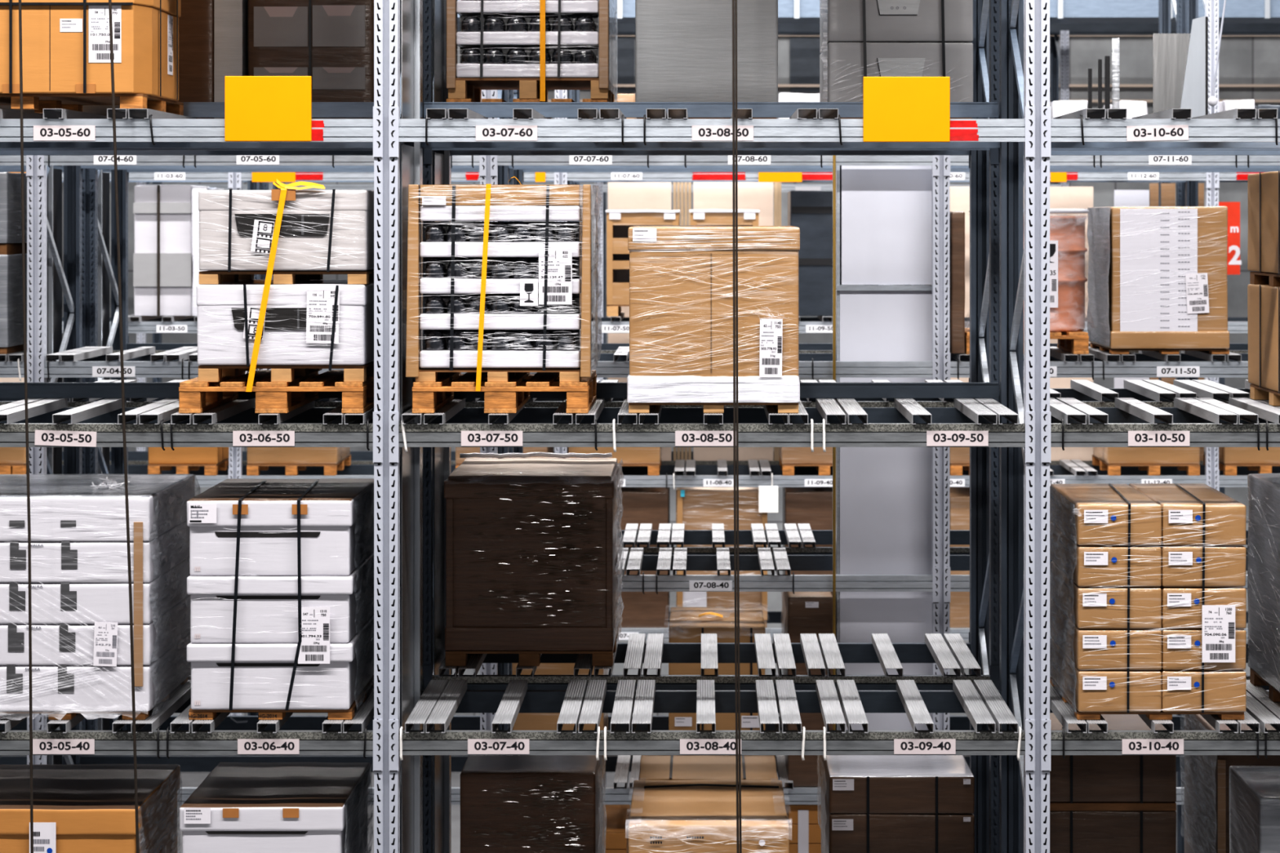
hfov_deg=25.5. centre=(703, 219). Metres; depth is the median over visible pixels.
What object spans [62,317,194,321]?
beam
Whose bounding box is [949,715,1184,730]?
beam
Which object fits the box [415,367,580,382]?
pallet
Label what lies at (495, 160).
beam
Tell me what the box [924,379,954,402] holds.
support bar
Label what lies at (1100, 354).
support bar
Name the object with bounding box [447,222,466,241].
glass jar
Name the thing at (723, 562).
support bar
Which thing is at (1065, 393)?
beam
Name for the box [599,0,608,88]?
post
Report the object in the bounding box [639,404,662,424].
support bar
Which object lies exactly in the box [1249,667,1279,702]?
pallet
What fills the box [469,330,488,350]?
glass jar
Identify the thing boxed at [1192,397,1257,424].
support bar
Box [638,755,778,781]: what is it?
carton
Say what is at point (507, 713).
support bar
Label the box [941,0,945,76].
band
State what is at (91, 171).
beam
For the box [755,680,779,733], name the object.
support bar
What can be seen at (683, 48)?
pack
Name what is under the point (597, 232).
wrap
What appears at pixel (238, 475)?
beam
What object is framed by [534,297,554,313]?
glass jar
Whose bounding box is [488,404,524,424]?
support bar
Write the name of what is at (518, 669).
support bar
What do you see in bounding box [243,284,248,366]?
band
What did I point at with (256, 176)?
sign plate
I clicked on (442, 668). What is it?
support bar
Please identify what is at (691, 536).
beam
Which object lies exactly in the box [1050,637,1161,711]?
carton
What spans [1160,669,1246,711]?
carton
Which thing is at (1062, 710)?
support bar
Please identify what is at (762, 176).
sign plate
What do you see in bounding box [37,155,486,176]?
beam
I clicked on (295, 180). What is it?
beam
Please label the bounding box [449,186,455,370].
band
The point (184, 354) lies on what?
support bar
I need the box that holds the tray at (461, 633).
[444,605,619,650]
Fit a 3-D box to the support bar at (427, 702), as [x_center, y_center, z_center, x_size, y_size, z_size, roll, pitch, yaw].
[-1.252,2.209,12.852,0.084,0.044,1.160,0,0,0]
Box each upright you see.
[26,155,82,764]
[82,168,128,730]
[136,182,161,451]
[228,172,260,715]
[260,182,284,279]
[373,0,422,852]
[422,0,451,852]
[480,89,508,730]
[508,89,523,728]
[555,89,572,458]
[572,89,579,222]
[594,182,605,786]
[932,155,949,730]
[969,0,999,852]
[999,0,1049,852]
[1049,30,1069,674]
[1158,0,1185,852]
[1185,0,1218,488]
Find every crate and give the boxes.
[605,209,680,304]
[688,209,759,226]
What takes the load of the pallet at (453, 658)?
on the support bar at (597, 668)
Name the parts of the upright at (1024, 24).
post, post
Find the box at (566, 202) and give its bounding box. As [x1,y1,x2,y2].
[419,184,582,221]
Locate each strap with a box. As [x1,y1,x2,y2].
[230,716,247,723]
[698,612,722,617]
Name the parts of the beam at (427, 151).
beam rail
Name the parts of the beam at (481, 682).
beam rail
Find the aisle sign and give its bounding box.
[1218,201,1241,493]
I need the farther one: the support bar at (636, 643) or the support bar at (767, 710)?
the support bar at (636, 643)
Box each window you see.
[616,37,635,92]
[790,37,821,92]
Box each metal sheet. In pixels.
[1152,33,1190,112]
[1180,15,1205,117]
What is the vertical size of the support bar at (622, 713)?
0.044 m
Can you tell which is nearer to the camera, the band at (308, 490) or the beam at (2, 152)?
the band at (308, 490)
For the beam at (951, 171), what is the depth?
20.25 m
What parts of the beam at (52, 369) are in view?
beam rail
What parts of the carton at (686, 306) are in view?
lid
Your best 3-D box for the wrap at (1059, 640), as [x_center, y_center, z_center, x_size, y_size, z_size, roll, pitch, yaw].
[1.984,1.698,12.822,0.758,0.910,1.008,0,0,0]
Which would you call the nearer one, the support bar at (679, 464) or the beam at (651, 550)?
the beam at (651, 550)
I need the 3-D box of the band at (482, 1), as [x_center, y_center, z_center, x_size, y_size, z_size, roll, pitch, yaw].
[-1.078,-1.123,13.798,0.022,0.868,0.001,0,0,0]
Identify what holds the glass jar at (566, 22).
on the display tray at (527, 38)
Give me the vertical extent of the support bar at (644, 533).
0.044 m
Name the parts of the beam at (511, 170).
beam rail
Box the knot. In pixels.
[272,178,324,189]
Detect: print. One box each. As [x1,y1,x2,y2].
[190,505,201,522]
[649,836,703,844]
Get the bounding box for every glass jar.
[425,222,444,241]
[425,257,444,277]
[425,294,444,313]
[425,330,444,350]
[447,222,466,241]
[447,257,466,277]
[447,294,466,313]
[447,330,466,350]
[461,14,480,31]
[461,46,479,62]
[469,222,484,241]
[469,257,488,277]
[469,294,488,313]
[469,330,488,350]
[484,14,504,31]
[484,46,504,63]
[490,222,510,241]
[490,257,510,277]
[490,294,510,313]
[490,330,510,350]
[506,14,526,31]
[506,46,526,63]
[512,222,532,241]
[512,257,532,277]
[512,294,532,313]
[512,330,532,350]
[529,14,549,31]
[529,46,549,63]
[534,222,554,241]
[534,260,538,277]
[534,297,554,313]
[534,330,554,350]
[551,14,572,31]
[551,46,572,63]
[556,222,575,241]
[556,297,575,313]
[556,330,575,350]
[572,261,575,277]
[574,14,595,31]
[574,46,595,63]
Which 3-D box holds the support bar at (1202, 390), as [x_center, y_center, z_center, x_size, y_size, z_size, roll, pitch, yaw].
[2.523,0.869,14.352,0.084,0.044,1.160,0,0,0]
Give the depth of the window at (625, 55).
38.26 m
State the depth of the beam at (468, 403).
13.80 m
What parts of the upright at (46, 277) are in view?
post, post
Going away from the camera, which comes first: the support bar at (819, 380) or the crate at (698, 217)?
the support bar at (819, 380)
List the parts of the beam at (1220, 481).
beam rail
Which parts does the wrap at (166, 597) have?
corner guard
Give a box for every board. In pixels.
[0,377,24,382]
[224,75,311,141]
[608,182,671,461]
[673,182,675,461]
[676,182,679,459]
[680,182,684,459]
[684,182,687,461]
[688,182,691,459]
[693,182,773,461]
[773,182,781,461]
[862,76,950,142]
[949,186,1093,461]
[1114,190,1149,388]
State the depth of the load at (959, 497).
24.64 m
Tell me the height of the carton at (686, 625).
0.998 m
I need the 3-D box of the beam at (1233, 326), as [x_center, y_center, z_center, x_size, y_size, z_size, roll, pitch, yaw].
[5.848,0.949,24.620,2.808,0.224,0.053,0,0,0]
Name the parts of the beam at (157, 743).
beam rail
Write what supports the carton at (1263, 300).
on the pallet
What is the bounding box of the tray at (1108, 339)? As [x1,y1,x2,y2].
[1088,330,1229,348]
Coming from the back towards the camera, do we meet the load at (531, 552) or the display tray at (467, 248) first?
the load at (531, 552)
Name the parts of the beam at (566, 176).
beam rail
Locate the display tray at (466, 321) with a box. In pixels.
[419,293,581,329]
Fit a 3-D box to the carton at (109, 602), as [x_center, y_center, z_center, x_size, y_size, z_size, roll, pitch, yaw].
[-2.971,1.675,12.879,1.120,0.182,1.102,0,0,0]
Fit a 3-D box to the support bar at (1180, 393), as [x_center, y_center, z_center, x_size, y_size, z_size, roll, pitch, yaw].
[2.360,0.869,14.352,0.084,0.044,1.160,0,0,0]
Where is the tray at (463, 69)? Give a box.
[456,62,599,77]
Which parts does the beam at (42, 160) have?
beam rail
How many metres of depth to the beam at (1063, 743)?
12.30 m
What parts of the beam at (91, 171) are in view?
beam rail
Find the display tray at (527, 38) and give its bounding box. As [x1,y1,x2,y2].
[456,15,599,48]
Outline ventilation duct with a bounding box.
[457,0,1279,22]
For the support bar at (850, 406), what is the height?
0.044 m
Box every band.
[227,189,231,271]
[229,480,266,710]
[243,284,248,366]
[245,188,287,391]
[284,480,319,710]
[308,0,311,75]
[326,189,335,271]
[328,284,338,370]
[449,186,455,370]
[475,183,491,391]
[480,0,483,77]
[539,0,545,101]
[542,185,549,370]
[557,0,560,77]
[862,0,866,76]
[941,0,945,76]
[1108,483,1130,713]
[1173,483,1205,713]
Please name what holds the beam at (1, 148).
attached to the upright
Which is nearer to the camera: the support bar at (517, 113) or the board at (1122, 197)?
the support bar at (517, 113)
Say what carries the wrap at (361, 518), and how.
attached to the carton at (267, 606)
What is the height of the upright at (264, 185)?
9.917 m
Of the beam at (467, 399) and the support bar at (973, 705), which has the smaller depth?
the support bar at (973, 705)
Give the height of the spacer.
0.036 m
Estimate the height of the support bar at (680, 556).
0.044 m
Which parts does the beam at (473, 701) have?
beam rail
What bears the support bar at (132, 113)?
on the beam at (35, 130)
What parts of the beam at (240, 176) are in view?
beam rail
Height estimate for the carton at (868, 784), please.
0.187 m
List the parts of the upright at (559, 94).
post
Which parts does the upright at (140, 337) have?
post, post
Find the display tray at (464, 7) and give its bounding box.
[456,0,599,16]
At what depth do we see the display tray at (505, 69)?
13.82 m
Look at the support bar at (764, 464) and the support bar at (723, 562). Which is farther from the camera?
the support bar at (764, 464)
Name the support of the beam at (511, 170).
attached to the upright
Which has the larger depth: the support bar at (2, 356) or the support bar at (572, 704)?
the support bar at (2, 356)
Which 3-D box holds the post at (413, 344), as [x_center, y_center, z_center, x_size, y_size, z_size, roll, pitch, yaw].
[-1.270,0.269,12.390,0.056,0.841,0.120,0,0,0]
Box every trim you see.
[457,22,1279,35]
[547,35,1279,102]
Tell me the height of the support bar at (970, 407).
0.044 m
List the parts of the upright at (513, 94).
post, post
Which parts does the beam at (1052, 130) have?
beam rail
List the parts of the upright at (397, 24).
post, post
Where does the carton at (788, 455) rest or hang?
on the pallet
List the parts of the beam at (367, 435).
beam rail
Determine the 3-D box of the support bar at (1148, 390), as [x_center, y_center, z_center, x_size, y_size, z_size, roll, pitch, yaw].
[2.261,0.869,14.352,0.084,0.044,1.160,0,0,0]
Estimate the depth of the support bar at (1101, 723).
12.31 m
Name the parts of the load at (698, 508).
corner post, white panel, corner post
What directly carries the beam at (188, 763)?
attached to the upright at (46, 277)
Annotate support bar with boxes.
[0,108,43,118]
[0,350,26,361]
[0,398,45,411]
[0,398,67,424]
[0,713,29,733]
[8,351,26,361]
[43,108,106,118]
[45,346,97,361]
[47,713,90,733]
[52,398,126,424]
[60,346,112,361]
[67,379,119,402]
[71,379,137,402]
[106,108,128,118]
[106,346,155,361]
[112,715,136,733]
[117,398,178,424]
[128,108,195,118]
[129,315,164,321]
[129,379,188,402]
[135,680,191,733]
[138,400,179,424]
[150,346,196,361]
[162,315,194,321]
[165,346,196,361]
[170,411,195,424]
[170,704,194,733]
[188,352,196,361]
[191,712,230,733]
[192,398,254,424]
[257,400,314,424]
[257,712,293,733]
[314,398,337,402]
[322,715,345,733]
[323,404,346,424]
[342,686,373,733]
[344,407,373,424]
[401,408,425,424]
[404,680,448,733]
[423,398,465,424]
[425,680,466,733]
[426,108,448,118]
[438,657,459,677]
[448,108,488,118]
[457,653,487,677]
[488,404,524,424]
[491,680,527,733]
[512,108,546,118]
[515,653,542,677]
[552,398,576,424]
[556,680,586,733]
[573,653,593,677]
[575,398,604,424]
[577,108,599,118]
[577,680,606,733]
[594,644,617,677]
[600,108,626,118]
[601,379,618,402]
[610,312,624,321]
[610,680,635,733]
[613,346,629,361]
[613,755,631,789]
[617,398,639,424]
[617,547,628,576]
[622,523,638,547]
[623,633,645,677]
[626,547,643,576]
[629,755,640,789]
[631,680,655,733]
[636,523,652,548]
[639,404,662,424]
[643,633,663,677]
[646,108,667,118]
[656,547,671,576]
[657,523,671,548]
[667,108,688,118]
[671,523,684,548]
[672,547,687,576]
[674,459,684,475]
[685,459,695,475]
[696,680,715,733]
[701,633,718,677]
[703,413,723,424]
[711,523,724,548]
[716,547,730,576]
[717,459,727,475]
[730,108,752,118]
[747,459,759,475]
[751,523,766,548]
[754,633,775,677]
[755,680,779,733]
[757,547,774,576]
[759,459,771,475]
[763,404,788,424]
[764,523,781,547]
[773,547,791,576]
[773,633,795,677]
[775,680,801,733]
[775,755,793,789]
[784,523,801,548]
[787,400,808,424]
[789,108,817,118]
[797,523,815,548]
[800,379,817,402]
[800,633,825,677]
[815,398,845,424]
[815,680,845,733]
[817,108,838,118]
[817,315,832,321]
[817,379,835,382]
[817,633,844,677]
[835,398,867,424]
[836,680,868,733]
[871,379,889,402]
[871,633,902,677]
[893,398,931,424]
[896,680,933,733]
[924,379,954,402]
[924,633,960,677]
[943,379,962,382]
[943,633,981,677]
[950,353,969,361]
[952,680,995,733]
[954,398,996,424]
[973,398,1017,424]
[973,680,1017,733]
[1049,346,1078,361]
[1049,387,1061,398]
[1049,397,1086,424]
[1049,468,1053,475]
[1049,683,1087,733]
[1053,108,1105,118]
[1055,397,1108,424]
[1059,459,1085,475]
[1070,379,1118,402]
[1070,459,1097,475]
[1078,353,1093,361]
[1084,715,1107,733]
[1088,346,1119,361]
[1105,108,1127,118]
[1115,397,1173,424]
[1120,352,1135,361]
[1124,379,1176,402]
[1131,108,1191,118]
[1137,714,1173,733]
[1138,350,1180,361]
[1142,379,1196,397]
[1173,379,1230,402]
[1173,397,1237,424]
[1181,350,1225,361]
[1191,108,1256,118]
[1191,379,1249,398]
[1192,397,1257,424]
[1200,714,1238,733]
[1225,351,1241,361]
[1228,397,1279,424]
[1235,711,1259,733]
[1244,379,1250,389]
[1245,680,1279,719]
[1245,690,1279,733]
[1248,397,1279,408]
[1256,108,1277,118]
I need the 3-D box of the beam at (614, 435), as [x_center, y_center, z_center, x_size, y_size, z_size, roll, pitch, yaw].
[0.037,0.949,12.315,2.808,0.224,0.064,0,0,0]
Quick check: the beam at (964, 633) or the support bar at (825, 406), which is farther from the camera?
the beam at (964, 633)
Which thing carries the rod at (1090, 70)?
on the beam at (948, 160)
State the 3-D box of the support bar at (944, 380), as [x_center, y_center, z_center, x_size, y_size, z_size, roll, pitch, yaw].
[1.310,0.869,14.352,0.084,0.044,1.160,0,0,0]
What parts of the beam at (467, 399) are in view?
beam rail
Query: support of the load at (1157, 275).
on the pallet
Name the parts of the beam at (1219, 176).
beam rail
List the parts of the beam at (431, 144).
beam rail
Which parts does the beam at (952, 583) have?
beam rail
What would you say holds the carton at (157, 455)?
on the pallet
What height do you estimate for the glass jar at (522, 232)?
0.083 m
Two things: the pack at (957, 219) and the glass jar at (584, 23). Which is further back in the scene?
the pack at (957, 219)
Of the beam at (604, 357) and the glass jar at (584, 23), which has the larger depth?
the beam at (604, 357)
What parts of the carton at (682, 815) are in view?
cord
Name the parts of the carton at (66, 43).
lid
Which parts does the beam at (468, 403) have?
beam rail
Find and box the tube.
[1111,37,1119,108]
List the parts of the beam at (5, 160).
beam rail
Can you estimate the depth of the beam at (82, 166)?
18.75 m
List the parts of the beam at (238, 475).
beam rail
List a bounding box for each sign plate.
[252,172,295,182]
[535,172,545,182]
[758,172,801,182]
[1050,172,1066,182]
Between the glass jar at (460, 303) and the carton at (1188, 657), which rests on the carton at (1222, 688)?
the carton at (1188, 657)
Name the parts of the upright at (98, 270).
post, post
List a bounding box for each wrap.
[0,474,199,719]
[221,191,364,360]
[265,487,373,708]
[417,184,602,370]
[528,0,617,98]
[614,458,624,648]
[626,235,799,402]
[817,755,826,852]
[820,7,928,96]
[1049,488,1244,712]
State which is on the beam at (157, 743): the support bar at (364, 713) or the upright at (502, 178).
the support bar at (364, 713)
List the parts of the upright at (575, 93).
post, post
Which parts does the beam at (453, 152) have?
beam rail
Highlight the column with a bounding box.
[835,165,932,730]
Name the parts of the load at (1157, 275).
panel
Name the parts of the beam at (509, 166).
beam rail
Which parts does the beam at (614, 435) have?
beam rail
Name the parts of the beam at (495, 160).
beam rail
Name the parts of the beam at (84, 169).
beam rail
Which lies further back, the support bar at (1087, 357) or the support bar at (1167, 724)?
the support bar at (1087, 357)
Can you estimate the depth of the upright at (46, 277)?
18.31 m
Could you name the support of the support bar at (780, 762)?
on the beam at (798, 795)
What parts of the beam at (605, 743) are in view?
beam rail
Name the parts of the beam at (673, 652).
beam rail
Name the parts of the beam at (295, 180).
beam rail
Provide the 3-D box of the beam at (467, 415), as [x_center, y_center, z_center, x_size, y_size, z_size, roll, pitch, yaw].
[0.037,0.948,13.379,2.808,0.222,0.052,0,0,0]
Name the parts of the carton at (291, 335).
lid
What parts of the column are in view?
panel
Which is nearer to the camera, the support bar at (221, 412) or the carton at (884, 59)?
the support bar at (221, 412)
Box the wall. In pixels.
[62,36,1279,773]
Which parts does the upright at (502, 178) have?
post, post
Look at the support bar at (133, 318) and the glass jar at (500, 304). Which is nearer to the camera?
the glass jar at (500, 304)
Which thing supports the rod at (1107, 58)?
on the beam at (948, 160)
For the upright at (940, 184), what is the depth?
17.71 m
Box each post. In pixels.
[405,184,421,377]
[446,0,457,88]
[580,184,591,377]
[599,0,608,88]
[1205,16,1208,115]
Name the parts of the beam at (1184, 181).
beam rail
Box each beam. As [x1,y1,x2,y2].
[0,106,382,157]
[0,142,373,147]
[0,147,373,150]
[0,150,373,155]
[0,155,33,176]
[0,165,63,168]
[0,168,85,179]
[0,169,111,172]
[0,352,33,382]
[0,398,342,400]
[0,400,342,407]
[0,407,373,423]
[0,411,382,463]
[0,715,111,730]
[0,720,382,771]
[0,755,63,764]
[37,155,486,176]
[37,352,466,382]
[62,172,233,188]
[62,180,247,182]
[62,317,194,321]
[62,321,196,333]
[62,451,246,460]
[62,460,247,464]
[62,464,246,475]
[80,165,479,178]
[80,345,196,378]
[80,755,468,772]
[88,168,479,179]
[88,342,167,353]
[126,169,479,182]
[126,335,196,350]
[126,715,479,730]
[166,184,582,191]
[174,697,191,712]
[177,786,460,804]
[195,469,233,487]
[235,172,559,188]
[235,469,373,479]
[259,464,455,475]
[260,180,554,189]
[349,451,555,460]
[351,460,456,464]
[388,106,1035,157]
[388,411,1035,463]
[388,720,1035,771]
[422,115,1000,162]
[422,147,999,164]
[422,395,1000,423]
[422,665,999,690]
[422,678,1000,725]
[450,150,970,168]
[451,632,970,674]
[465,377,969,400]
[465,391,999,407]
[490,155,939,176]
[508,165,832,178]
[508,168,832,179]
[522,169,832,182]
[529,352,939,379]
[562,172,832,184]
[572,180,832,184]
[591,317,830,321]
[591,321,832,333]
[591,343,832,350]
[591,350,832,353]
[591,353,832,360]
[602,786,821,804]
[603,184,1060,191]
[605,755,777,772]
[608,715,782,730]
[617,473,832,489]
[617,567,939,603]
[618,529,832,544]
[618,628,783,640]
[620,464,832,475]
[622,555,832,570]
[624,546,832,555]
[661,460,779,464]
[668,611,783,622]
[671,451,773,460]
[943,155,1279,176]
[943,352,1248,379]
[943,567,1248,603]
[949,172,1211,188]
[949,180,1186,189]
[949,464,1186,475]
[949,469,1211,487]
[949,529,1247,544]
[949,546,1248,555]
[949,555,1248,570]
[949,628,1051,640]
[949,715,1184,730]
[950,165,1279,168]
[950,168,1279,169]
[950,169,1279,172]
[950,353,1247,360]
[964,317,1087,321]
[964,321,1088,333]
[964,755,1184,772]
[1040,106,1279,157]
[1040,411,1279,463]
[1040,720,1279,771]
[1049,343,1247,350]
[1049,461,1092,464]
[1049,642,1248,662]
[1050,142,1279,147]
[1050,147,1279,150]
[1050,150,1279,155]
[1050,407,1279,423]
[1052,388,1249,400]
[1080,400,1228,407]
[1128,350,1247,353]
[1174,786,1184,804]
[1198,180,1247,182]
[1200,464,1279,475]
[1214,172,1266,188]
[1214,469,1248,492]
[1227,317,1247,321]
[1227,321,1247,333]
[1243,628,1248,640]
[1245,611,1248,622]
[1245,675,1269,690]
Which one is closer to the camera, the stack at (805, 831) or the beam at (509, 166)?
the stack at (805, 831)
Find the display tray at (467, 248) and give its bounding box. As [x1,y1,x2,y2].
[419,222,582,257]
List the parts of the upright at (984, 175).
post, post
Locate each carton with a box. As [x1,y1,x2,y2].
[0,0,181,101]
[0,447,26,464]
[0,474,195,541]
[0,521,189,582]
[0,560,190,624]
[0,595,190,666]
[0,635,191,711]
[0,764,182,852]
[148,447,228,464]
[177,0,213,118]
[179,762,373,852]
[186,478,373,575]
[186,551,373,663]
[186,615,373,709]
[195,280,373,364]
[198,189,373,270]
[246,447,349,464]
[455,447,553,464]
[511,662,608,776]
[568,447,661,464]
[627,779,789,852]
[628,225,799,377]
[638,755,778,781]
[668,607,765,730]
[779,447,832,464]
[781,591,832,786]
[819,0,973,53]
[819,41,973,102]
[821,755,974,814]
[821,777,973,852]
[949,447,969,464]
[1049,522,1161,586]
[1049,600,1161,670]
[1049,712,1176,803]
[1049,810,1176,852]
[1050,484,1161,545]
[1050,560,1161,628]
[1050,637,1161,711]
[1093,447,1199,464]
[1128,483,1246,545]
[1159,544,1246,586]
[1159,586,1245,662]
[1159,627,1245,670]
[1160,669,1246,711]
[1218,447,1279,464]
[1229,764,1279,852]
[1247,170,1279,274]
[1247,284,1279,393]
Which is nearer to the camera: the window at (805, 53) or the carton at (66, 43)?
the carton at (66, 43)
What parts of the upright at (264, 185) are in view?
post, post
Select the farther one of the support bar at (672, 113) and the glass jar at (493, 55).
the glass jar at (493, 55)
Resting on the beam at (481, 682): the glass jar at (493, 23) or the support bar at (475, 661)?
the support bar at (475, 661)
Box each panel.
[1149,182,1158,379]
[1160,182,1175,384]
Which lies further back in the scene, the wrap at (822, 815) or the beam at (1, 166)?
the beam at (1, 166)
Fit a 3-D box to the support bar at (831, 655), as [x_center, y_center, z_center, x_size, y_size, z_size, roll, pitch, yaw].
[0.649,2.209,14.352,0.084,0.044,1.160,0,0,0]
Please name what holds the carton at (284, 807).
on the beam
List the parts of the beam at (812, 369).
beam rail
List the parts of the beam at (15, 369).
beam rail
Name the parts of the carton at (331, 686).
lid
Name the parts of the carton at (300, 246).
lid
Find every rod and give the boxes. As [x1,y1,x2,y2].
[1088,68,1092,108]
[1097,59,1102,108]
[1104,55,1110,108]
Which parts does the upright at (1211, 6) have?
post, post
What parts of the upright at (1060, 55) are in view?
post, post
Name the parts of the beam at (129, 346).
beam rail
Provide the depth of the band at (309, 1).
13.82 m
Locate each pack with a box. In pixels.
[213,0,248,118]
[635,0,777,102]
[949,211,964,353]
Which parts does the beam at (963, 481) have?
beam rail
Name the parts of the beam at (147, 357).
beam rail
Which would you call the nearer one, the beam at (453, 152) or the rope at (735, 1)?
the rope at (735, 1)
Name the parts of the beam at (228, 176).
beam rail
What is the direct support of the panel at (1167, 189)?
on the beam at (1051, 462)
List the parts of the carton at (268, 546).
lid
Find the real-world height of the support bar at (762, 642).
0.044 m
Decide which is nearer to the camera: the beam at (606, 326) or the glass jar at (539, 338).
the glass jar at (539, 338)
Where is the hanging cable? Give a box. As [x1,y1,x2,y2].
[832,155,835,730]
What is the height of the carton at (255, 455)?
0.343 m
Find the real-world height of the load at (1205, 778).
1.034 m
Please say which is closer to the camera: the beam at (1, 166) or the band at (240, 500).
the band at (240, 500)
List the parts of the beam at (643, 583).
beam rail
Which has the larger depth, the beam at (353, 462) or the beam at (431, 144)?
the beam at (353, 462)
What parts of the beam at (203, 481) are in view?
beam rail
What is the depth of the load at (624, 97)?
24.64 m
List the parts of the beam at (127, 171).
beam rail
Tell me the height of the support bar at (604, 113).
0.044 m
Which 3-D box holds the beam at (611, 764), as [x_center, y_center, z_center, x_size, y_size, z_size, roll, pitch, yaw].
[0.072,3.621,18.779,2.808,0.222,0.052,0,0,0]
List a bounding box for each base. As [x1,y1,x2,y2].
[636,117,776,118]
[840,117,972,118]
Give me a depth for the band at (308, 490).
12.31 m
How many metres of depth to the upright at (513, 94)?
20.21 m
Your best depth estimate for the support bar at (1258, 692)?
12.93 m
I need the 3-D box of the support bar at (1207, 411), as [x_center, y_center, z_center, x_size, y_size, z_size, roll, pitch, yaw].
[2.276,0.869,12.852,0.084,0.044,1.160,0,0,0]
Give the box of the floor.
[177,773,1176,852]
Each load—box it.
[0,171,26,353]
[133,184,208,316]
[191,186,224,316]
[444,452,619,650]
[460,755,606,852]
[617,92,636,118]
[617,487,670,627]
[675,486,777,627]
[776,92,819,118]
[782,487,832,616]
[787,190,840,315]
[949,487,969,627]
[968,208,1089,332]
[1049,101,1087,118]
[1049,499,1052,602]
[1087,205,1229,348]
[1110,100,1147,118]
[1179,714,1279,852]
[1218,100,1256,111]
[1247,474,1279,692]
[1256,104,1279,118]
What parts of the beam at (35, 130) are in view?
beam rail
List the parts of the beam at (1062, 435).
beam rail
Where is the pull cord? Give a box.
[1207,0,1226,113]
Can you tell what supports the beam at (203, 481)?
attached to the upright
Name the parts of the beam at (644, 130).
beam rail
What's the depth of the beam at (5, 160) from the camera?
17.70 m
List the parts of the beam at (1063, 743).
beam rail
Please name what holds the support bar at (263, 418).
on the beam at (367, 435)
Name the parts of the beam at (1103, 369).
beam rail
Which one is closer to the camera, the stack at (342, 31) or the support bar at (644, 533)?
the stack at (342, 31)
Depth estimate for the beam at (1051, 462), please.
26.10 m
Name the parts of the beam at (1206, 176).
beam rail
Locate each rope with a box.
[18,0,33,852]
[108,0,139,852]
[732,0,738,852]
[734,0,742,852]
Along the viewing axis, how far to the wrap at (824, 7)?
13.81 m
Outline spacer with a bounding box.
[1049,802,1176,810]
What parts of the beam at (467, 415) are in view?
beam rail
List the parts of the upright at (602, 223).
post, post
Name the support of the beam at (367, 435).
attached to the upright
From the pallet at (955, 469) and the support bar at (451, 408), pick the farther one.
the pallet at (955, 469)
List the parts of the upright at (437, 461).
post, post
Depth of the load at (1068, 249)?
17.85 m
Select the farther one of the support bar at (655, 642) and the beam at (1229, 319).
the beam at (1229, 319)
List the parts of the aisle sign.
sign post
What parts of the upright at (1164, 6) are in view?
post, post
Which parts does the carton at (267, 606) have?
lid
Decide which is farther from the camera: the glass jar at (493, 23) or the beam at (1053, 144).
the glass jar at (493, 23)
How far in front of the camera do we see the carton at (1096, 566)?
12.33 m
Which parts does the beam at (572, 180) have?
beam rail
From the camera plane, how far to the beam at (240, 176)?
24.60 m
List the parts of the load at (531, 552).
corner post, corner post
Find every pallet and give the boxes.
[0,93,183,115]
[0,463,26,474]
[0,677,187,719]
[147,458,228,475]
[178,369,373,413]
[188,675,373,719]
[198,360,373,382]
[199,269,373,284]
[246,454,351,475]
[412,369,596,413]
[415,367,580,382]
[445,628,618,666]
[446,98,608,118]
[448,77,614,102]
[606,304,629,315]
[621,458,661,475]
[628,402,798,413]
[779,457,832,475]
[949,463,969,475]
[964,327,1088,354]
[1049,676,1244,719]
[1089,342,1229,354]
[1092,454,1199,475]
[1203,454,1279,475]
[1249,271,1279,286]
[1249,383,1279,405]
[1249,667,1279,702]
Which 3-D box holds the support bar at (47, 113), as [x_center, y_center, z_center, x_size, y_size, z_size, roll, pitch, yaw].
[-2.823,-0.459,12.852,0.084,0.044,1.160,0,0,0]
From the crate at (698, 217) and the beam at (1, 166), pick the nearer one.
the beam at (1, 166)
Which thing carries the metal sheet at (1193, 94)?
on the beam at (948, 160)
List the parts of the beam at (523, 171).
beam rail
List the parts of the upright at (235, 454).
post, post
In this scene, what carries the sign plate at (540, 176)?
attached to the beam at (240, 176)
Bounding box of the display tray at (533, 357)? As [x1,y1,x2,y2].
[419,328,581,368]
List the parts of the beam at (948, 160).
beam rail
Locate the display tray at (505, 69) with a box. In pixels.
[456,47,599,77]
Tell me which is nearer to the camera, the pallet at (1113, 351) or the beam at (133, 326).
the pallet at (1113, 351)
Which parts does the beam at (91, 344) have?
beam rail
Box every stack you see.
[247,0,373,118]
[602,804,630,852]
[784,782,821,852]
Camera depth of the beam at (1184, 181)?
25.65 m
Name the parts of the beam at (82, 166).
beam rail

